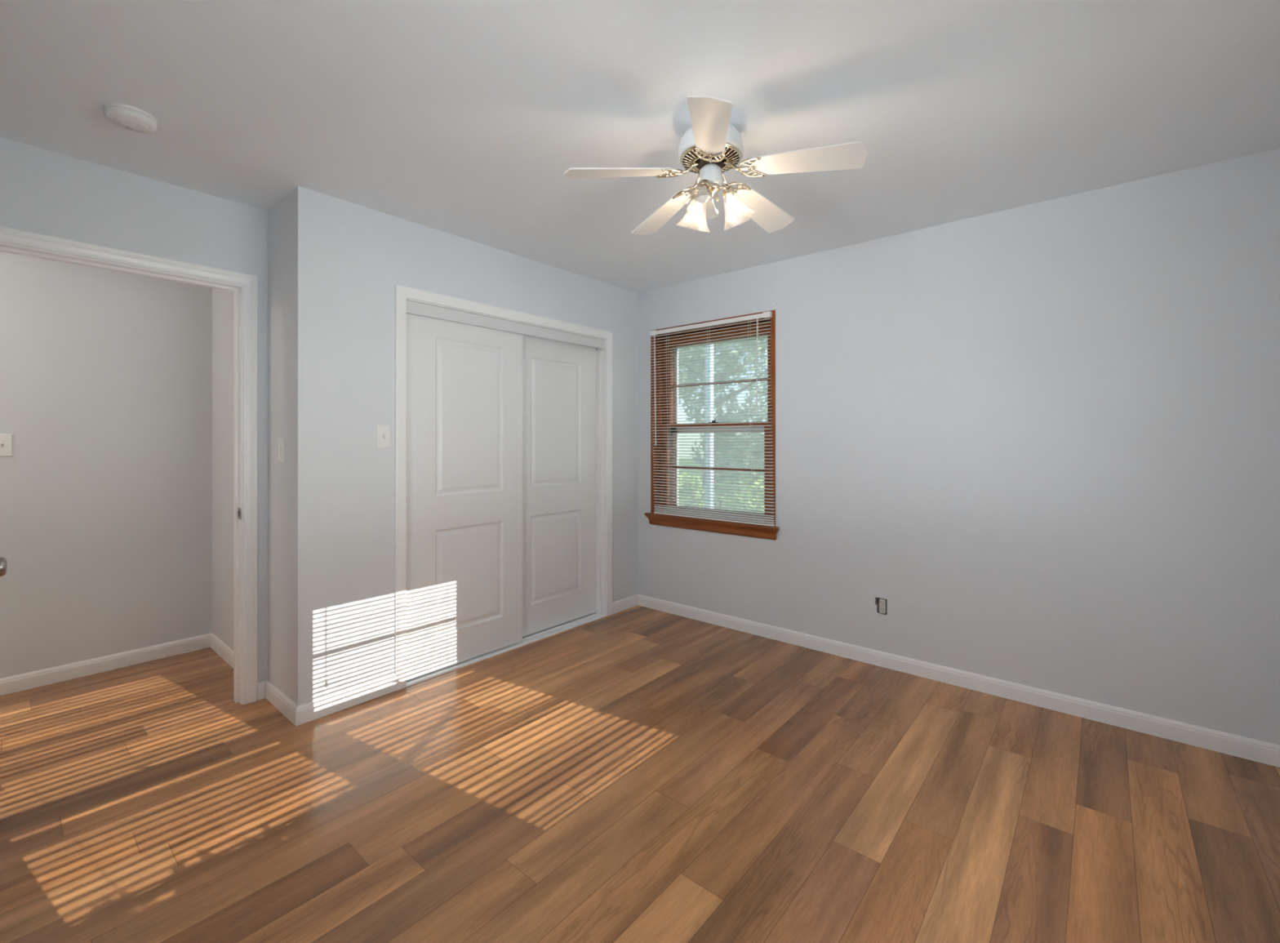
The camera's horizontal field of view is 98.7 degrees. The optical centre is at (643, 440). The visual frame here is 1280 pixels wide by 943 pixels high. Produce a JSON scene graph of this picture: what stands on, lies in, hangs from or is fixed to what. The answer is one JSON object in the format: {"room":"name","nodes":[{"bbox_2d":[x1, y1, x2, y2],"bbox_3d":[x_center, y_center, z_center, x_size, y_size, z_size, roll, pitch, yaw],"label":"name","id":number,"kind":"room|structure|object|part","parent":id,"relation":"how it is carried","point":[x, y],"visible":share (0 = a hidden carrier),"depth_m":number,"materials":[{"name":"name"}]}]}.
{"room":"empty bedroom","nodes":[
{"label":"empty bedroom","id":0,"kind":"room"},
{"bbox_2d":[0,251,212,678],"bbox_3d":[-3.738,0.067,2.271,0.100,2.440,3.342,0,0,40],"label":"wall","id":1,"kind":"structure","parent":0,"point":[106,375],"depth_m":3.05,"materials":[{"name":"paint"}]},
{"bbox_2d":[0,433,13,456],"bbox_3d":[-3.240,0.025,2.775,0.018,0.115,0.070,0,0,40],"label":"light switch","id":2,"kind":"object","parent":1,"relation":"attached to","point":[6,439],"visible":1,"depth_m":2.79,"materials":[{"name":"white plastic"}]},
{"bbox_2d":[0,632,211,695],"bbox_3d":[-3.731,1.245,2.192,0.012,0.083,3.232,0,0,40],"label":"baseboard","id":3,"kind":"structure","parent":1,"relation":"attached to","point":[26,681],"depth_m":3.04,"materials":[{"name":"paint"}]},
{"bbox_2d":[0,137,267,682],"bbox_3d":[-2.369,0.072,2.279,0.120,2.450,1.352,0,0,40],"label":"wall","id":4,"kind":"structure","parent":0,"point":[42,191],"depth_m":2.41,"materials":[{"name":"paint"}]},
{"bbox_2d":[0,557,7,576],"bbox_3d":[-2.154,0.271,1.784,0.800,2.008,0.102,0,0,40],"label":"door knob","id":5,"kind":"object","parent":4,"relation":"in","point":[3,566],"depth_m":1.59,"materials":[{"name":"metal"}]},
{"bbox_2d":[0,226,257,704],"bbox_3d":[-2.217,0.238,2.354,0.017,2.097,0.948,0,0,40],"label":"trim","id":6,"kind":"structure","parent":4,"relation":"attached to","point":[7,235],"depth_m":2.68,"materials":[{"name":"paint"}]},
{"bbox_2d":[238,507,241,519],"bbox_3d":[-1.971,0.359,2.680,0.044,0.054,0.003,0,0,40],"label":"strike plate","id":7,"kind":"object","parent":4,"relation":"attached to","point":[239,508],"visible":1,"depth_m":2.68,"materials":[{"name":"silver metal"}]},
{"bbox_2d":[257,680,266,700],"bbox_3d":[-1.899,1.246,2.738,0.012,0.083,0.044,0,0,40],"label":"baseboard","id":8,"kind":"structure","parent":4,"relation":"attached to","point":[260,686],"depth_m":2.73,"materials":[{"name":"paint"}]},
{"bbox_2d":[212,193,288,697],"bbox_3d":[-2.144,0.067,3.044,1.355,2.440,0.110,0,0,40],"label":"wall","id":9,"kind":"structure","parent":0,"point":[278,214],"depth_m":2.73,"materials":[{"name":"paint"}]},
{"bbox_2d":[210,632,233,668],"bbox_3d":[-2.344,1.246,3.131,0.935,0.083,0.012,0,0,40],"label":"baseboard","id":10,"kind":"structure","parent":9,"relation":"attached to","point":[217,645],"depth_m":3.25,"materials":[{"name":"paint"}]},
{"bbox_2d":[277,438,284,462],"bbox_3d":[-1.736,0.049,2.620,0.070,0.115,0.018,0,0,40],"label":"light switch","id":11,"kind":"object","parent":9,"relation":"attached to","point":[281,441],"visible":1,"depth_m":2.61,"materials":[{"name":"white plastic"}]},
{"bbox_2d":[265,680,297,725],"bbox_3d":[-1.728,1.245,2.615,0.432,0.083,0.012,0,0,40],"label":"baseboard","id":12,"kind":"structure","parent":9,"relation":"attached to","point":[277,698],"depth_m":2.60,"materials":[{"name":"paint"}]},
{"bbox_2d":[288,186,637,706],"bbox_3d":[-0.854,0.072,3.437,0.120,2.450,2.368,0,0,40],"label":"wall","id":13,"kind":"structure","parent":0,"point":[347,260],"depth_m":2.71,"materials":[{"name":"paint"}]},
{"bbox_2d":[295,674,395,726],"bbox_3d":[-1.424,1.245,2.651,0.012,0.083,0.455,0,0,40],"label":"baseboard","id":14,"kind":"structure","parent":13,"relation":"attached to","point":[308,712],"depth_m":2.63,"materials":[{"name":"paint"}]},
{"bbox_2d":[376,425,391,448],"bbox_3d":[-1.313,-0.018,2.780,0.018,0.115,0.070,0,0,40],"label":"light switch","id":15,"kind":"object","parent":13,"relation":"attached to","point":[383,432],"visible":1,"depth_m":2.78,"materials":[{"name":"white plastic"}]},
{"bbox_2d":[406,313,522,680],"bbox_3d":[-1.032,0.280,3.201,0.032,1.986,0.774,0,0,40],"label":"door","id":16,"kind":"structure","parent":13,"relation":"in","point":[464,381],"depth_m":3.16,"materials":[{"name":"paint"}]},
{"bbox_2d":[394,284,612,690],"bbox_3d":[-0.757,0.244,3.446,0.016,2.087,1.621,0,0,40],"label":"trim","id":17,"kind":"structure","parent":13,"relation":"attached to","point":[402,292],"depth_m":2.86,"materials":[{"name":"paint"}]},
{"bbox_2d":[406,300,604,349],"bbox_3d":[-0.773,-0.702,3.460,0.018,0.066,1.503,0,0,40],"label":"trim","id":18,"kind":"structure","parent":13,"relation":"attached to","point":[412,308],"depth_m":3.32,"materials":[{"name":"paint"}]},
{"bbox_2d":[406,298,605,614],"bbox_3d":[-0.809,0.273,3.490,0.117,2.028,1.507,0,0,40],"label":"trim","id":19,"kind":"structure","parent":13,"relation":"attached to","point":[600,353],"depth_m":4.05,"materials":[{"name":"paint"}]},
{"bbox_2d":[406,613,606,686],"bbox_3d":[-0.803,1.282,3.482,0.122,0.010,1.500,0,0,40],"label":"trim","id":20,"kind":"structure","parent":13,"relation":"attached to","point":[527,639],"depth_m":3.46,"materials":[{"name":"paint"}]},
{"bbox_2d":[522,334,595,636],"bbox_3d":[-0.610,0.281,3.790,0.032,1.986,0.757,0,0,40],"label":"door","id":21,"kind":"structure","parent":13,"relation":"in","point":[559,377],"depth_m":3.78,"materials":[{"name":"paint"}]},
{"bbox_2d":[612,594,637,613],"bbox_3d":[-0.141,1.246,4.185,0.012,0.083,0.304,0,0,40],"label":"baseboard","id":22,"kind":"structure","parent":13,"relation":"attached to","point":[625,603],"depth_m":4.17,"materials":[{"name":"paint"}]},
{"bbox_2d":[0,604,1279,942],"bbox_3d":[-1.066,1.286,1.572,4.995,0.001,5.700,0,0,40],"label":"floor","id":23,"kind":"structure","parent":0,"point":[637,774],"depth_m":1.91,"materials":[{"name":"wood"}]},
{"bbox_2d":[0,0,1279,293],"bbox_3d":[-1.047,-1.214,1.558,5.145,0.120,5.900,0,0,40],"label":"ceiling","id":24,"kind":"structure","parent":0,"point":[467,119],"depth_m":1.85,"materials":[{"name":"paint"}]},
{"bbox_2d":[103,102,156,133],"bbox_3d":[-1.816,-1.134,1.946,0.138,0.038,0.138,0,0,40],"label":"smoke detector","id":25,"kind":"object","parent":24,"relation":"attached to","point":[127,117],"visible":1,"depth_m":1.92,"materials":[{"name":"white plastic"}]},
{"bbox_2d":[564,94,867,235],"bbox_3d":[0.273,-0.971,2.042,1.022,0.364,1.003,0,0,40],"label":"ceiling fan","id":26,"kind":"object","parent":24,"relation":"hanging from","point":[712,147],"visible":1,"depth_m":1.94,"materials":[{"name":"white wood"}]},
{"bbox_3d":[-0.091,-0.952,1.962,0.386,0.066,0.126,0,0,-12],"label":"blade","id":27,"kind":"part","parent":26,"relation":"part of","materials":[{"name":"white wood"}]},
{"bbox_3d":[0.085,-0.952,2.324,0.126,0.066,0.386,0,0,-30],"label":"blade","id":28,"kind":"part","parent":26,"relation":"part of","materials":[{"name":"white wood"}]},
{"bbox_3d":[0.201,-0.873,2.092,0.050,0.068,0.048,0,0,40],"label":"bulb","id":29,"kind":"part","parent":26,"relation":"part of","materials":[{"name":"white glass"}]},
{"bbox_3d":[0.201,-0.855,1.932,0.114,0.131,0.115,0,0,27],"label":"lamp shade","id":30,"kind":"part","parent":26,"relation":"part of","materials":[{"name":"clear glass"}]},
{"bbox_3d":[0.208,-0.873,1.948,0.048,0.068,0.050,0,0,40],"label":"bulb","id":31,"kind":"part","parent":26,"relation":"part of","materials":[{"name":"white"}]},
{"bbox_3d":[0.225,-0.915,1.973,0.045,0.048,0.071,0,0,40],"label":"lamp arm","id":32,"kind":"part","parent":26,"relation":"part of","materials":[{"name":"gold metal"}]},
{"bbox_3d":[0.199,-0.952,1.683,0.126,0.066,0.386,0,0,6],"label":"blade","id":33,"kind":"part","parent":26,"relation":"part of","materials":[{"name":"white wood"}]},
{"bbox_3d":[0.264,-0.905,1.980,0.010,0.089,0.009,0,0,40],"label":"pull chain","id":34,"kind":"part","parent":26,"relation":"part of","materials":[{"name":"gold metal"}]},
{"bbox_3d":[0.301,-0.915,2.020,0.069,0.048,0.045,0,0,-24],"label":"lamp arm","id":35,"kind":"part","parent":26,"relation":"part of","materials":[{"name":"gold metal"}]},
{"bbox_3d":[0.330,-0.873,2.026,0.047,0.068,0.047,0,0,40],"label":"bulb","id":36,"kind":"part","parent":26,"relation":"part of","materials":[{"name":"white glass"}]},
{"bbox_3d":[0.347,-0.855,2.027,0.115,0.131,0.114,0,0,-3],"label":"lamp shade","id":37,"kind":"part","parent":26,"relation":"part of","materials":[{"name":"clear glass"}]},
{"bbox_3d":[0.486,-0.952,2.265,0.129,0.066,0.387,0,0,40],"label":"blade","id":38,"kind":"part","parent":26,"relation":"part of","materials":[{"name":"white wood"}]},
{"bbox_3d":[0.554,-0.952,1.873,0.386,0.066,0.126,0,0,24],"label":"blade","id":39,"kind":"part","parent":26,"relation":"part of","materials":[{"name":"white wood"}]},
{"bbox_2d":[637,147,1279,745],"bbox_3d":[1.339,0.067,3.276,3.690,2.440,0.200,0,0,40],"label":"wall","id":40,"kind":"structure","parent":0,"point":[1046,434],"depth_m":2.67,"materials":[{"name":"paint"}]},
{"bbox_2d":[644,309,779,539],"bbox_3d":[0.524,-0.099,3.971,1.110,1.487,0.301,0,0,40],"label":"window","id":41,"kind":"structure","parent":40,"relation":"in","point":[701,524],"depth_m":4.03,"materials":[{"name":"brown wood"}]},
{"bbox_3d":[0.501,0.601,3.944,1.110,0.087,0.231,0,0,40],"label":"sill","id":42,"kind":"part","parent":41,"relation":"part of","materials":[{"name":"brown wood"}]},
{"bbox_2d":[649,311,775,526],"bbox_3d":[0.444,-0.139,3.859,1.024,1.386,0.044,0,0,40],"label":"window blind","id":43,"kind":"object","parent":41,"relation":"attached to","point":[766,315],"visible":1,"depth_m":3.81,"materials":[{"name":"white plastic"}]},
{"bbox_3d":[0.187,-0.127,4.082,0.032,1.346,0.029,0,0,40],"label":"ladder cord","id":44,"kind":"part","parent":43,"relation":"part of","materials":[{"name":"white fabric"}]},
{"bbox_3d":[0.466,-0.128,3.850,0.032,1.346,0.029,0,0,40],"label":"ladder cord","id":45,"kind":"part","parent":43,"relation":"part of","materials":[{"name":"white fabric"}]},
{"bbox_3d":[0.462,0.549,3.853,0.986,0.011,0.024,0,0,40],"label":"rail","id":46,"kind":"part","parent":43,"relation":"part of","materials":[{"name":"white plastic"}]},
{"bbox_3d":[0.713,-0.128,3.642,0.032,1.346,0.029,0,0,40],"label":"ladder cord","id":47,"kind":"part","parent":43,"relation":"part of","materials":[{"name":"white fabric"}]},
{"bbox_3d":[0.740,-0.494,3.596,0.015,0.618,0.013,0,0,40],"label":"lift cord","id":48,"kind":"part","parent":43,"relation":"part of","materials":[{"name":"white fabric"}]},
{"bbox_3d":[0.501,0.216,3.943,0.966,0.681,0.040,0,0,40],"label":"sash","id":49,"kind":"part","parent":41,"relation":"part of","materials":[{"name":"brown wood"}]},
{"bbox_3d":[0.531,-0.444,3.980,0.966,0.700,0.040,0,0,40],"label":"sash","id":50,"kind":"part","parent":41,"relation":"part of","materials":[{"name":"brown wood"}]},
{"bbox_3d":[0.571,-0.127,4.027,0.940,1.370,0.020,0,0,40],"label":"storm frame","id":51,"kind":"part","parent":41,"relation":"part of","materials":[{"name":"silver metal"}]},
{"bbox_2d":[878,597,887,614],"bbox_3d":[1.371,0.945,3.156,0.071,0.096,0.064,0,0,40],"label":"wall outlet","id":52,"kind":"object","parent":40,"relation":"attached to","point":[882,602],"visible":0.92,"depth_m":3.13,"materials":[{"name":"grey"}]},
{"bbox_2d":[637,594,1279,767],"bbox_3d":[1.241,1.246,3.220,3.370,0.083,0.012,0,0,40],"label":"baseboard","id":53,"kind":"structure","parent":40,"relation":"attached to","point":[1246,748],"depth_m":2.73,"materials":[{"name":"paint"}]}
]}

